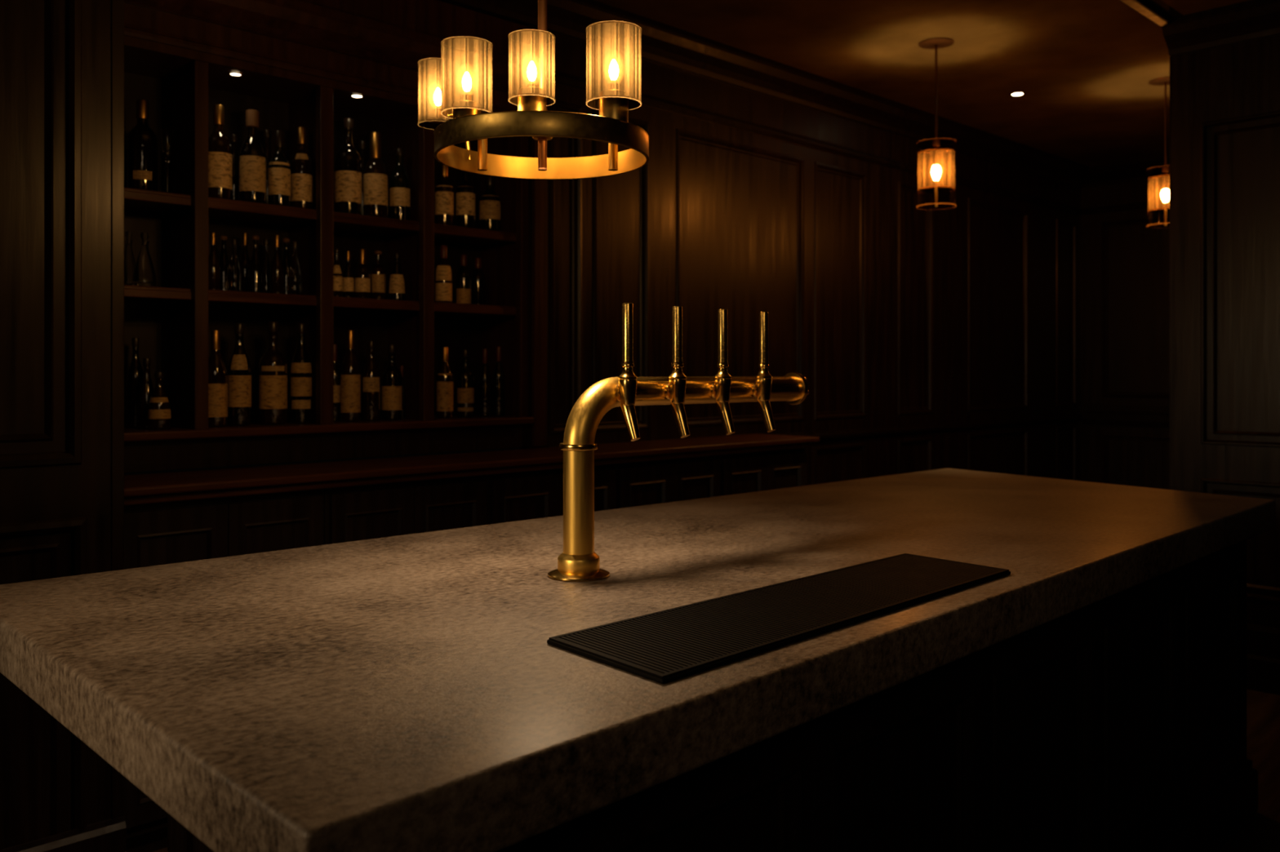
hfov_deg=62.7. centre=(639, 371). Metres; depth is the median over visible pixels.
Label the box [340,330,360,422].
bottle
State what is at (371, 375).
bottle
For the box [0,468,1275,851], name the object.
countertop
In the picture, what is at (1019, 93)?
recessed light
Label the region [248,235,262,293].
bottle
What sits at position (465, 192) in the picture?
bottle
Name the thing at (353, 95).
recessed light
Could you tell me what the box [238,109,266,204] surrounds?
bottle
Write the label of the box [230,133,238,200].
bottle
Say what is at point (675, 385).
tap
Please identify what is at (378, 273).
bottle
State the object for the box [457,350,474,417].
bottle
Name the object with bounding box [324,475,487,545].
base cabinet
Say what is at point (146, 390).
bottle
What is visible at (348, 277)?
bottle
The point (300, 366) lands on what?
bottle
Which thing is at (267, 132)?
bottle
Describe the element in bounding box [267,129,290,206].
bottle
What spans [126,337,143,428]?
bottle
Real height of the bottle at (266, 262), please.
0.226 m
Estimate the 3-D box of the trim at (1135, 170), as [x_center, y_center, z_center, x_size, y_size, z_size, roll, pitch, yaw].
[5.926,-0.110,6.714,0.130,3.220,6.200,0,0,-45]
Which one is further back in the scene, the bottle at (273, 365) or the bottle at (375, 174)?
the bottle at (375, 174)
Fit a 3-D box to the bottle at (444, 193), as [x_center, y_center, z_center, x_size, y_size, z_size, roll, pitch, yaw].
[-0.857,-0.770,4.598,0.080,0.283,0.080,0,0,-11]
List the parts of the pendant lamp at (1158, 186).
lamp shade, stem, rod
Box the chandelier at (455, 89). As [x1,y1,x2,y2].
[417,0,648,179]
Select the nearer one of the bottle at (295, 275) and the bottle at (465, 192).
the bottle at (295, 275)
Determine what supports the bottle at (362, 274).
on the shelves
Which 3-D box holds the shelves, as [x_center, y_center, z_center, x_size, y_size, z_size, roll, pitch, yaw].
[-1.278,-0.610,4.187,1.895,1.900,0.472,0,0,-45]
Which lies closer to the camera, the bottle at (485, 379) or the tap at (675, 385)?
the tap at (675, 385)
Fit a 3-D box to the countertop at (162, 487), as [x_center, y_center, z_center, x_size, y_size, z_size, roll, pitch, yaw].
[-0.444,0.376,4.507,3.528,0.055,0.428,0,0,-45]
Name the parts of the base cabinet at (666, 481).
door, door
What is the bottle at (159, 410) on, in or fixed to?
on the shelves
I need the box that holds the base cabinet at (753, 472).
[719,448,806,496]
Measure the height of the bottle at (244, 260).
0.242 m
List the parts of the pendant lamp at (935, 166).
stem, lamp shade, rod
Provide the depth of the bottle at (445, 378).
4.57 m
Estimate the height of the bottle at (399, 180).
0.315 m
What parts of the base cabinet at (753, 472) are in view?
door, door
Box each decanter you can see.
[124,231,135,285]
[132,232,156,286]
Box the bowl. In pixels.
[160,127,173,157]
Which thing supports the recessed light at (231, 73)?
attached to the shelves
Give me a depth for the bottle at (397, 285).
4.41 m
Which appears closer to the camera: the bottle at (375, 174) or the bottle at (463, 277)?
the bottle at (375, 174)
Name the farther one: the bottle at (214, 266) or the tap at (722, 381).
the bottle at (214, 266)
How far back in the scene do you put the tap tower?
2.34 m
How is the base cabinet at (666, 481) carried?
on the floor
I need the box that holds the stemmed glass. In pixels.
[160,127,173,192]
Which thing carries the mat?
on the countertop at (406, 693)
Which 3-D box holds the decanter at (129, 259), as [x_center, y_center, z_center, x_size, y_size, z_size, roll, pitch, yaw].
[-1.831,-0.400,3.760,0.067,0.208,0.067,0,0,-45]
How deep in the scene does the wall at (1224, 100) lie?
5.06 m
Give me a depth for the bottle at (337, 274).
4.22 m
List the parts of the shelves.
shelf, shelf, shelf, shelf, panel, panel, cornice, shelf, shelf, shelf, shelf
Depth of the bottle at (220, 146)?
3.86 m
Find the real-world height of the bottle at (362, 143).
0.344 m
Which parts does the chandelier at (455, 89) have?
lamp shade, lamp shade, stem, lamp shade, rod, stem, lamp shade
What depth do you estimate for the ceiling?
5.67 m
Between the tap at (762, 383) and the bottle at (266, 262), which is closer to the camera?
the tap at (762, 383)
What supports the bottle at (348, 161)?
on the shelves
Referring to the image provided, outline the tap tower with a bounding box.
[547,302,808,582]
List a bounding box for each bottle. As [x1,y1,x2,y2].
[126,99,158,191]
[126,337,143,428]
[137,358,154,429]
[147,372,170,430]
[208,104,231,199]
[208,232,220,290]
[208,330,227,426]
[218,235,228,290]
[226,239,241,291]
[227,323,251,426]
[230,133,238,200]
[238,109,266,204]
[239,232,250,292]
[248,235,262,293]
[258,321,287,425]
[261,239,271,293]
[263,128,271,204]
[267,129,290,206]
[269,235,284,293]
[281,238,290,293]
[288,241,302,294]
[290,126,312,208]
[290,323,311,423]
[333,248,342,297]
[333,344,340,422]
[334,118,361,214]
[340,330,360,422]
[342,250,354,297]
[354,248,370,298]
[359,140,365,215]
[362,341,380,421]
[363,132,387,217]
[370,250,386,299]
[381,344,402,420]
[388,253,404,300]
[389,147,410,220]
[435,163,453,226]
[435,245,452,302]
[436,346,453,418]
[455,170,475,228]
[456,254,471,304]
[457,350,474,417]
[471,257,485,305]
[478,348,491,417]
[479,174,501,231]
[492,346,505,416]
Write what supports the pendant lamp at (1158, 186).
hanging from the ceiling
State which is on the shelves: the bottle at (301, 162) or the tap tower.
the bottle at (301, 162)
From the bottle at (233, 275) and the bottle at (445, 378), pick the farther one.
the bottle at (445, 378)
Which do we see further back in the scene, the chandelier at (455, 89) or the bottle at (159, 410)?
the bottle at (159, 410)
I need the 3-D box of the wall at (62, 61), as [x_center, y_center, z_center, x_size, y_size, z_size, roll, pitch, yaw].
[-2.781,-0.110,2.445,2.690,3.220,0.912,0,0,-45]
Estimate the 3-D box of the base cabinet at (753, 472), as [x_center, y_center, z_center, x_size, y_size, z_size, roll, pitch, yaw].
[0.516,0.952,5.477,0.692,1.096,0.384,0,0,-45]
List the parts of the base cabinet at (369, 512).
door, door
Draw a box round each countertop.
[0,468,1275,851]
[124,433,819,506]
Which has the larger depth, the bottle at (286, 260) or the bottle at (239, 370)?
the bottle at (286, 260)
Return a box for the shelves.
[124,0,533,472]
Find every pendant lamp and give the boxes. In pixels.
[915,37,956,209]
[1146,76,1169,227]
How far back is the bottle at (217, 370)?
3.86 m
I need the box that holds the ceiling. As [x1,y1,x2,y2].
[439,0,1248,166]
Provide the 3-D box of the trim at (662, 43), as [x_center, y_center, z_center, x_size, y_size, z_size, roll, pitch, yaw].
[0.899,-0.110,6.049,8.210,3.220,0.130,0,0,-45]
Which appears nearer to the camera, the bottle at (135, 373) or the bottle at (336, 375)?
the bottle at (135, 373)
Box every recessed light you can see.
[228,71,243,76]
[349,93,364,98]
[1009,91,1025,96]
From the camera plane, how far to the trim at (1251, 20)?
4.94 m
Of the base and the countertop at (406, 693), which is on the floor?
the base
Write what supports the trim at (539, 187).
attached to the wall at (892, 312)
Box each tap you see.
[615,370,637,405]
[665,370,686,404]
[711,370,731,402]
[752,370,772,401]
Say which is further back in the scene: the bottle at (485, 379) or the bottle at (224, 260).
the bottle at (485, 379)
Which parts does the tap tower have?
handle, spout, handle, spout, arm, handle, spout, handle, spout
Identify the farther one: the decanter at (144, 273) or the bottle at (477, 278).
the bottle at (477, 278)
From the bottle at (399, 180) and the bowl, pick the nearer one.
the bowl
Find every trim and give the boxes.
[446,0,1089,439]
[531,136,546,446]
[1082,155,1169,427]
[1119,0,1171,26]
[1161,0,1279,695]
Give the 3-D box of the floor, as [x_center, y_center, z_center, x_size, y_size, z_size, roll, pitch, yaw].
[1.782,1.525,3.032,11.800,0.050,6.800,0,0,-45]
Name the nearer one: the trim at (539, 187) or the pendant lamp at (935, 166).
the trim at (539, 187)
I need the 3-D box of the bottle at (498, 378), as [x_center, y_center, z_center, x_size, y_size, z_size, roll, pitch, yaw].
[-0.647,0.044,4.807,0.057,0.319,0.057,0,0,-8]
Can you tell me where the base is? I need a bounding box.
[167,539,1257,851]
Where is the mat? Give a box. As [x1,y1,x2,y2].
[546,553,1010,684]
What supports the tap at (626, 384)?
on the tap tower
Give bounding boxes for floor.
[153,688,1279,851]
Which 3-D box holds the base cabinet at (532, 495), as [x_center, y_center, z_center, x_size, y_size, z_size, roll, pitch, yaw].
[-0.472,0.952,4.499,0.692,1.096,0.384,0,0,-45]
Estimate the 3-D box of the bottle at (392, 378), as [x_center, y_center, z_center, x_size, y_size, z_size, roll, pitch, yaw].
[-1.043,0.045,4.414,0.084,0.317,0.085,0,0,-13]
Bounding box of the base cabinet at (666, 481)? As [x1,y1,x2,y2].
[615,455,720,509]
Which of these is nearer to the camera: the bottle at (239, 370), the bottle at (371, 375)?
the bottle at (239, 370)
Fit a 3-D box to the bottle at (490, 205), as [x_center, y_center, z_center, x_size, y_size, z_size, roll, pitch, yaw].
[-0.682,-0.764,4.772,0.099,0.272,0.100,0,0,-8]
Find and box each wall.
[0,0,124,849]
[520,22,1080,485]
[1080,179,1169,489]
[1169,34,1279,622]
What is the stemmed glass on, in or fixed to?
on the shelves
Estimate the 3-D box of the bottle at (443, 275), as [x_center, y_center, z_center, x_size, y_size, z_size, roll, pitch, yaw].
[-0.859,-0.423,4.596,0.072,0.256,0.072,0,0,-11]
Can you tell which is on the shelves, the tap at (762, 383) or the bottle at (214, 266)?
the bottle at (214, 266)
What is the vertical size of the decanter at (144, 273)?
0.197 m
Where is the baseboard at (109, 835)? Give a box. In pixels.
[0,816,126,851]
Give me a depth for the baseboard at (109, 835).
2.99 m
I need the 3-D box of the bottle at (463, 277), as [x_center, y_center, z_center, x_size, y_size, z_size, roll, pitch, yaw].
[-0.784,-0.407,4.670,0.067,0.223,0.067,0,0,-10]
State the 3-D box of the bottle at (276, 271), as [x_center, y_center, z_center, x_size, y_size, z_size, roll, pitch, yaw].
[-1.403,-0.411,4.057,0.053,0.231,0.053,0,0,-19]
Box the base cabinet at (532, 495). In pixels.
[487,464,616,524]
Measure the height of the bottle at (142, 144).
0.329 m
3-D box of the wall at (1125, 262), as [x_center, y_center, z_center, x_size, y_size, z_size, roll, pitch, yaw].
[5.979,-0.110,6.789,0.069,3.220,6.230,0,0,-45]
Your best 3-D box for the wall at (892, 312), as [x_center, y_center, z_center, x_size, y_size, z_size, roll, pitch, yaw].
[1.616,-0.110,6.886,6.012,3.220,0.069,0,0,-45]
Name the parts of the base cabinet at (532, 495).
door, door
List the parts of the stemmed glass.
stem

